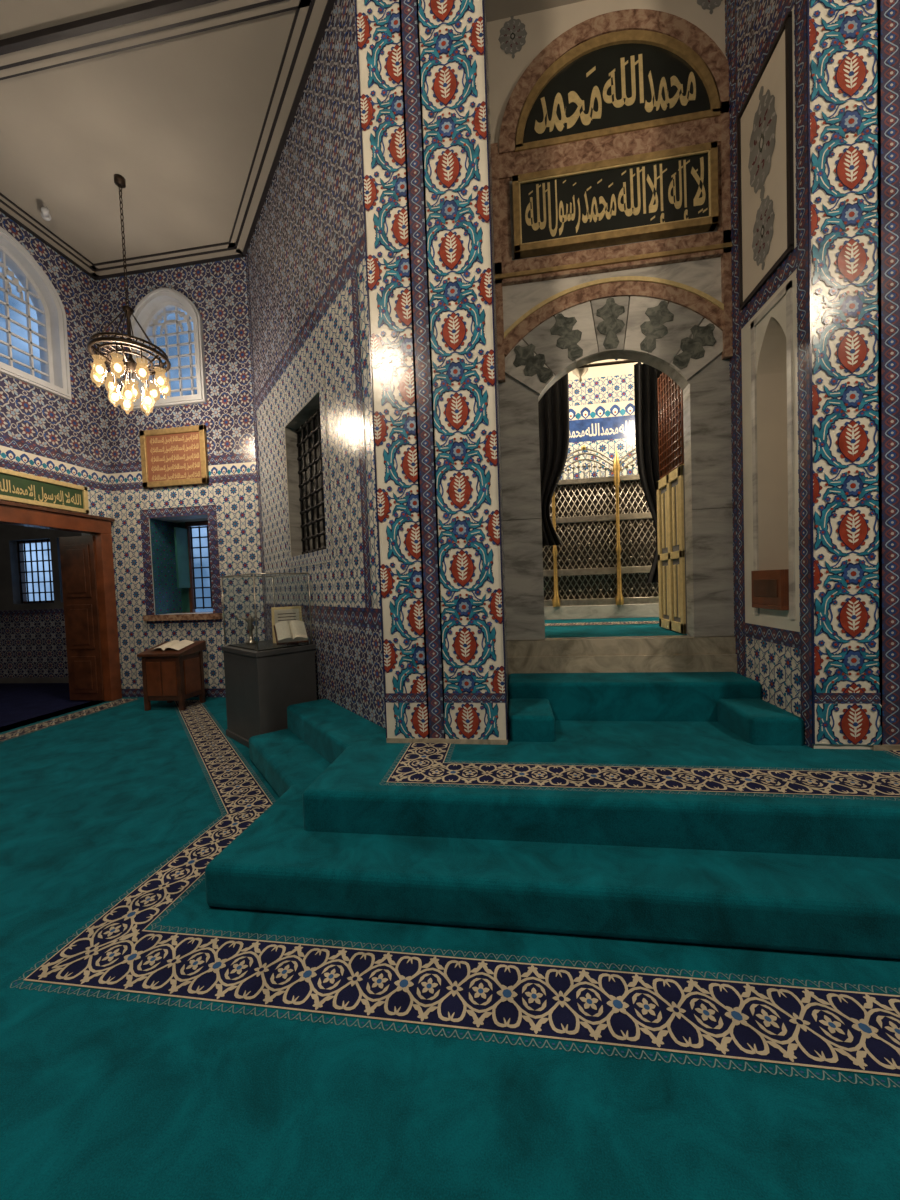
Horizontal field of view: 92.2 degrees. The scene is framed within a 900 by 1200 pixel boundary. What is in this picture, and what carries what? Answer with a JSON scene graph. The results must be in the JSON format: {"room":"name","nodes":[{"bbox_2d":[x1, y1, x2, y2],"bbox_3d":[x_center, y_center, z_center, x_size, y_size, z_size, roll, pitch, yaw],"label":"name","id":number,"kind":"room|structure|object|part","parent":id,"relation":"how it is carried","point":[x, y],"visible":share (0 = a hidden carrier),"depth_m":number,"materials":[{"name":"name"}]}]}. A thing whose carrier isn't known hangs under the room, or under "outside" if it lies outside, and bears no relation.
{"room":"mosque","nodes":[
{"label":"mosque","id":0,"kind":"room"},
{"bbox_2d":[0,524,81,682],"bbox_3d":[-6.488,-0.212,7.283,3.500,3.200,0.208,-2,2,8],"label":"wall","id":1,"kind":"structure","parent":0,"point":[33,649],"depth_m":7.30,"materials":[{"name":"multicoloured tile"}]},
{"bbox_2d":[17,539,53,603],"bbox_3d":[-6.993,-0.481,7.348,0.736,1.106,0.036,-2,2,8],"label":"window grille","id":2,"kind":"object","parent":1,"relation":"attached to","point":[47,549],"visible":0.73,"depth_m":7.35,"materials":[{"name":"black metal"}]},
{"bbox_2d":[17,540,53,602],"bbox_3d":[-6.986,-0.483,7.398,0.800,1.070,0.060,-2,2,8],"label":"frame","id":3,"kind":"object","parent":1,"relation":"attached to","point":[39,541],"visible":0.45,"depth_m":7.44,"materials":[{"name":"brown wood"}]},
{"bbox_2d":[0,239,109,730],"bbox_3d":[-5.488,-1.322,1.388,0.250,5.750,9.300,-2,2,8],"label":"wall","id":4,"kind":"structure","parent":0,"point":[4,449],"depth_m":5.34,"materials":[{"name":"beige tile"}]},
{"bbox_2d":[0,226,71,400],"bbox_3d":[-4.965,-3.286,4.783,0.200,1.600,1.320,-2,2,8],"label":"frame","id":5,"kind":"object","parent":4,"relation":"attached to","point":[63,391],"visible":1,"depth_m":5.13,"materials":[{"name":"white paint"}]},
{"bbox_2d":[0,193,98,279],"bbox_3d":[-5.368,-4.175,1.257,0.205,0.050,9.300,-2,2,8],"label":"trim","id":6,"kind":"structure","parent":4,"relation":"attached to","point":[8,208],"depth_m":5.14,"materials":[{"name":"paint"}]},
{"bbox_2d":[0,212,109,516],"bbox_3d":[-5.362,-1.326,1.370,0.003,5.750,9.300,-2,2,8],"label":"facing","id":7,"kind":"object","parent":4,"relation":"attached to","point":[33,420],"visible":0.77,"depth_m":5.43,"materials":[{"name":"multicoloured tile"}]},
{"bbox_2d":[0,468,88,513],"bbox_3d":[-4.834,-1.259,4.810,0.045,0.340,1.650,-2,2,8],"label":"inscription panel","id":8,"kind":"object","parent":7,"relation":"attached to","point":[15,486],"visible":1,"depth_m":5.08,"materials":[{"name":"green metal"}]},
{"bbox_2d":[0,500,121,700],"bbox_3d":[-4.813,0.170,4.864,0.200,2.480,2.290,-2,2,8],"label":"door frame","id":9,"kind":"structure","parent":4,"relation":"in","point":[11,513],"depth_m":5.80,"materials":[{"name":"red wood"}]},
{"bbox_2d":[59,535,104,699],"bbox_3d":[-4.972,0.252,5.848,0.520,2.220,0.075,-2,2,8],"label":"door leaf","id":10,"kind":"structure","parent":9,"relation":"attached to","point":[77,553],"depth_m":5.82,"materials":[{"name":"brown wood"}]},
{"bbox_2d":[108,298,264,688],"bbox_3d":[-3.596,-1.549,5.936,2.210,5.750,0.250,-2,2,8],"label":"wall","id":11,"kind":"structure","parent":0,"point":[156,304],"depth_m":5.85,"materials":[{"name":"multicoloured tile"}]},
{"bbox_2d":[91,242,244,279],"bbox_3d":[-3.734,-4.386,5.612,2.210,0.050,0.205,-2,2,8],"label":"trim","id":12,"kind":"structure","parent":11,"relation":"attached to","point":[220,251],"depth_m":5.59,"materials":[{"name":"paint"}]},
{"bbox_2d":[130,288,206,409],"bbox_3d":[-3.756,-3.346,5.791,1.070,1.520,0.200,-2,2,8],"label":"frame","id":13,"kind":"object","parent":11,"relation":"attached to","point":[157,315],"visible":0.94,"depth_m":5.79,"materials":[{"name":"white paint"}]},
{"bbox_2d":[139,425,208,487],"bbox_3d":[-3.682,-1.906,5.775,0.950,0.760,0.045,-2,2,8],"label":"framed piece","id":14,"kind":"object","parent":11,"relation":"attached to","point":[176,456],"visible":1,"depth_m":5.77,"materials":[{"name":"gold metal"}]},
{"bbox_2d":[95,257,264,696],"bbox_3d":[-3.615,-1.544,5.809,2.210,5.750,0.005,-2,2,8],"label":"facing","id":15,"kind":"object","parent":11,"relation":"attached to","point":[218,289],"visible":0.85,"depth_m":5.76,"materials":[{"name":"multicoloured tile"}]},
{"bbox_2d":[143,518,222,620],"bbox_3d":[-3.604,-0.468,6.097,1.140,1.460,0.600,-2,2,8],"label":"recess","id":16,"kind":"object","parent":11,"relation":"attached to","point":[183,554],"visible":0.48,"depth_m":6.24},
{"bbox_2d":[150,518,181,614],"bbox_3d":[-4.035,-0.465,6.171,0.005,1.320,0.495,-2,2,8],"label":"tiles","id":17,"kind":"structure","parent":16,"relation":"attached to","point":[167,597],"depth_m":6.13,"materials":[{"name":"teal tile"}]},
{"bbox_2d":[190,526,212,608],"bbox_3d":[-3.587,-0.478,6.357,0.434,1.214,0.034,-2,2,8],"label":"iron grille","id":18,"kind":"object","parent":16,"relation":"attached to","point":[198,527],"visible":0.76,"depth_m":6.36,"materials":[{"name":"black metal"}]},
{"bbox_2d":[0,0,584,263],"bbox_3d":[0.471,-4.487,0.411,12.500,0.200,9.700,-2,2,8],"label":"ceiling","id":19,"kind":"structure","parent":0,"point":[181,119],"depth_m":4.03,"materials":[{"name":"paint"}]},
{"bbox_2d":[40,206,50,220],"bbox_3d":[-4.465,-4.283,4.776,0.087,0.146,0.192,-4,2,-37],"label":"security camera","id":20,"kind":"object","parent":19,"relation":"attached to","point":[45,215],"visible":1,"depth_m":4.78,"materials":[{"name":"white paint"}]},
{"bbox_2d":[86,174,170,409],"bbox_3d":[-3.390,-3.196,4.542,0.720,2.380,0.720,-2,2,8],"label":"chandelier","id":21,"kind":"object","parent":19,"relation":"hanging from","point":[129,365],"visible":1,"depth_m":4.51,"materials":[{"name":"brown metal"}]},
{"bbox_2d":[0,0,310,79],"bbox_3d":[-2.843,-4.342,3.369,4.210,0.050,0.205,-2,2,8],"label":"trim","id":22,"kind":"structure","parent":19,"relation":"attached to","point":[155,21],"depth_m":3.30,"materials":[{"name":"paint"}]},
{"bbox_2d":[245,0,385,728],"bbox_3d":[-1.300,-1.582,4.433,0.510,5.750,3.420,-4,2,-37],"label":"wall","id":23,"kind":"structure","parent":0,"point":[305,258],"depth_m":3.70,"materials":[{"name":"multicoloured tile"}]},
{"bbox_2d":[229,0,335,255],"bbox_3d":[-1.682,-4.411,4.126,0.205,0.050,3.422,-4,2,-37],"label":"trim","id":24,"kind":"structure","parent":23,"relation":"attached to","point":[309,24],"depth_m":3.89,"materials":[{"name":"paint"}]},
{"bbox_2d":[296,409,325,554],"bbox_3d":[-1.324,-1.151,4.293,0.052,1.352,0.992,-4,2,-37],"label":"window grille","id":25,"kind":"object","parent":23,"relation":"in","point":[316,460],"visible":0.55,"depth_m":4.40,"materials":[{"name":"black metal"}]},
{"bbox_2d":[355,0,507,744],"bbox_3d":[-0.056,-1.582,3.086,0.778,5.750,0.886,-2,2,8],"label":"pier","id":26,"kind":"object","parent":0,"point":[421,64],"visible":1,"depth_m":2.66,"materials":[{"name":"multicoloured tile"}]},
{"bbox_2d":[0,683,899,1199],"bbox_3d":[-1.061,1.492,1.424,15.800,0.200,10.400,-2,2,8],"label":"floor","id":27,"kind":"structure","parent":0,"point":[101,1098],"depth_m":1.24,"materials":[{"name":"teal carpet"}]},
{"bbox_2d":[0,699,135,741],"bbox_3d":[-4.967,1.516,1.882,0.320,0.004,8.200,-2,2,8],"label":"carpet border","id":28,"kind":"object","parent":27,"relation":"on","point":[44,724],"visible":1,"depth_m":5.02,"materials":[{"name":"carpet"}]},
{"bbox_2d":[137,640,205,710],"bbox_3d":[-3.471,0.929,5.446,0.580,0.825,0.460,-2,2,8],"label":"lectern","id":29,"kind":"object","parent":27,"relation":"on","point":[173,670],"visible":1,"depth_m":5.28,"materials":[{"name":"brown wood"}]},
{"bbox_2d":[154,640,193,649],"bbox_3d":[-3.485,0.565,5.433,0.400,0.097,0.280,-2,2,8],"label":"open book","id":30,"kind":"object","parent":29,"relation":"on","point":[175,644],"depth_m":5.41,"materials":[{"name":"paper"}]},
{"bbox_2d":[221,573,316,747],"bbox_3d":[-1.730,0.537,4.199,0.800,1.566,0.632,0,3,43],"label":"display case","id":31,"kind":"object","parent":27,"relation":"on","point":[263,678],"visible":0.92,"depth_m":3.96,"materials":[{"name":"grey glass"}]},
{"bbox_3d":[-1.768,0.096,4.161,0.751,0.681,0.521,0,3,43],"label":"glass","id":32,"kind":"part","parent":31,"relation":"part of","materials":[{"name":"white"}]},
{"bbox_2d":[273,620,308,645],"bbox_3d":[-1.489,0.327,4.065,0.280,0.265,0.222,-3,2,-29],"label":"open book","id":33,"kind":"object","parent":31,"relation":"on","point":[294,633],"depth_m":4.03,"materials":[{"name":"paper"}]},
{"bbox_2d":[10,700,899,1087],"bbox_3d":[-0.048,1.321,2.244,9.947,0.004,2.734,-1,2,30],"label":"carpet border","id":34,"kind":"object","parent":27,"relation":"on","point":[853,1031],"visible":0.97,"depth_m":1.50,"materials":[{"name":"carpet"}]},
{"bbox_2d":[205,672,899,958],"bbox_3d":[1.219,0.930,2.626,6.026,0.670,2.086,-2,2,8],"label":"carpeted steps","id":35,"kind":"structure","parent":27,"relation":"on","point":[813,875],"depth_m":1.93,"materials":[{"name":"teal carpet"}]},
{"bbox_2d":[381,743,899,800],"bbox_3d":[1.164,0.875,2.272,3.000,0.004,0.595,-2,2,8],"label":"carpet border","id":36,"kind":"object","parent":35,"relation":"on","point":[421,762],"visible":1,"depth_m":2.16,"materials":[{"name":"carpet"}]},
{"bbox_2d":[484,0,508,742],"bbox_3d":[0.325,-1.794,3.036,0.009,5.350,0.860,-2,2,8],"label":"wall porch","id":37,"kind":"structure","parent":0,"point":[485,19],"depth_m":2.90,"materials":[{"name":"tile"}]},
{"bbox_2d":[560,359,642,479],"bbox_3d":[1.831,-2.149,6.170,4.400,4.670,0.106,-2,2,8],"label":"wall","id":38,"kind":"structure","parent":0,"point":[601,406],"depth_m":6.06,"materials":[{"name":"multicoloured tile"}]},
{"bbox_2d":[487,0,736,693],"bbox_3d":[1.281,-1.808,3.362,1.810,5.484,0.185,-2,2,8],"label":"wall","id":39,"kind":"structure","parent":0,"point":[663,304],"depth_m":3.30,"materials":[{"name":"beige stone"}]},
{"bbox_2d":[512,141,718,258],"bbox_3d":[1.212,-2.986,3.256,1.460,0.570,0.079,-2,2,8],"label":"calligraphy panel","id":40,"kind":"object","parent":39,"relation":"attached to","point":[673,192],"visible":1,"depth_m":3.23,"materials":[{"name":"gold metal"}]},
{"bbox_2d":[515,30,720,151],"bbox_3d":[1.218,-3.837,3.236,1.470,0.720,0.050,-2,2,8],"label":"lunette","id":41,"kind":"object","parent":39,"relation":"attached to","point":[624,81],"visible":1,"depth_m":3.22,"materials":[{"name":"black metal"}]},
{"bbox_2d":[656,465,686,633],"bbox_3d":[1.915,-0.410,3.734,0.050,1.340,0.580,-2,2,8],"label":"leaf","id":42,"kind":"object","parent":39,"relation":"attached to","point":[671,488],"visible":0.97,"depth_m":3.69,"materials":[{"name":"beige wood"}]},
{"bbox_2d":[660,374,683,475],"bbox_3d":[1.884,-1.548,3.667,0.020,0.900,0.530,-2,2,8],"label":"door","id":43,"kind":"structure","parent":39,"relation":"in","point":[664,374],"depth_m":3.67,"materials":[{"name":"brown wood"}]},
{"bbox_2d":[657,373,683,478],"bbox_3d":[1.864,-1.544,3.670,0.016,0.908,0.542,-2,2,8],"label":"lattice","id":44,"kind":"object","parent":43,"relation":"attached to","point":[664,382],"visible":0.77,"depth_m":3.67,"materials":[{"name":"red wood"}]},
{"bbox_2d":[545,617,686,637],"bbox_3d":[1.728,0.338,4.902,4.400,0.198,3.040,-2,2,8],"label":"floor","id":45,"kind":"structure","parent":0,"point":[610,630],"depth_m":4.08,"materials":[{"name":"teal carpet"}]},
{"bbox_2d":[542,445,658,619],"bbox_3d":[1.735,-0.815,5.209,3.200,2.080,0.140,-2,2,8],"label":"screen","id":46,"kind":"object","parent":45,"relation":"on","point":[605,528],"visible":0.34,"depth_m":5.22,"materials":[{"name":"gold metal"}]},
{"bbox_2d":[545,621,658,625],"bbox_3d":[1.679,0.245,4.582,4.000,0.004,0.320,-2,2,8],"label":"carpet border","id":47,"kind":"object","parent":45,"relation":"on","point":[628,622],"visible":0.32,"depth_m":4.58,"materials":[{"name":"carpet"}]},
{"bbox_2d":[725,0,871,748],"bbox_3d":[2.159,-1.653,2.775,0.315,5.750,0.870,-2,2,8],"label":"wall","id":48,"kind":"structure","parent":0,"point":[765,40],"depth_m":2.62,"materials":[{"name":"multicoloured tile"}]},
{"bbox_2d":[751,569,788,609],"bbox_3d":[2.140,-0.070,2.755,0.256,0.248,0.330,-2,2,8],"label":"shelf box","id":49,"kind":"object","parent":48,"relation":"on","point":[770,588],"visible":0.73,"depth_m":2.71,"materials":[{"name":"red wood"}]},
{"bbox_2d":[806,0,899,750],"bbox_3d":[2.405,-1.661,2.731,0.783,5.750,0.886,-2,2,8],"label":"pier","id":50,"kind":"object","parent":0,"point":[854,716],"visible":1,"depth_m":2.34,"materials":[{"name":"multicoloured tile"}]},
{"bbox_3d":[1.553,-4.478,4.755,4.600,0.100,2.800,-2,2,8],"label":"ceiling","id":51,"kind":"structure","parent":0,"visible":0},
{"bbox_2d":[572,363,589,381],"bbox_3d":[1.367,-3.379,4.623,0.211,2.072,0.211,-2,2,8],"label":"glass globe","id":52,"kind":"object","parent":51,"relation":"hanging from","point":[580,372],"visible":0.3,"depth_m":4.62,"materials":[{"name":"white glass"}]},
{"bbox_3d":[1.669,-2.104,5.036,4.600,4.670,2.400,-2,2,8],"label":"wall","id":53,"kind":"structure","parent":0,"visible":0},
{"bbox_2d":[577,360,636,368],"bbox_3d":[1.381,-2.236,4.121,1.900,0.030,0.030,-2,2,8],"label":"curtain rod","id":54,"kind":"object","parent":53,"relation":"attached to","point":[622,361],"visible":0.31,"depth_m":4.10,"materials":[{"name":"brown metal"}]},
{"bbox_2d":[538,374,568,545],"bbox_3d":[0.918,-1.367,4.222,0.500,1.670,0.070,-2,2,8],"label":"curtain","id":55,"kind":"object","parent":54,"relation":"hanging from","point":[553,407],"visible":0.38,"depth_m":4.20,"materials":[{"name":"black fabric"}]},
{"bbox_2d":[634,362,662,582],"bbox_3d":[1.964,-1.200,4.079,0.400,2.070,0.070,-2,2,8],"label":"curtain","id":56,"kind":"object","parent":54,"relation":"hanging from","point":[645,376],"visible":0.33,"depth_m":4.08,"materials":[{"name":"black fabric"}]}
]}

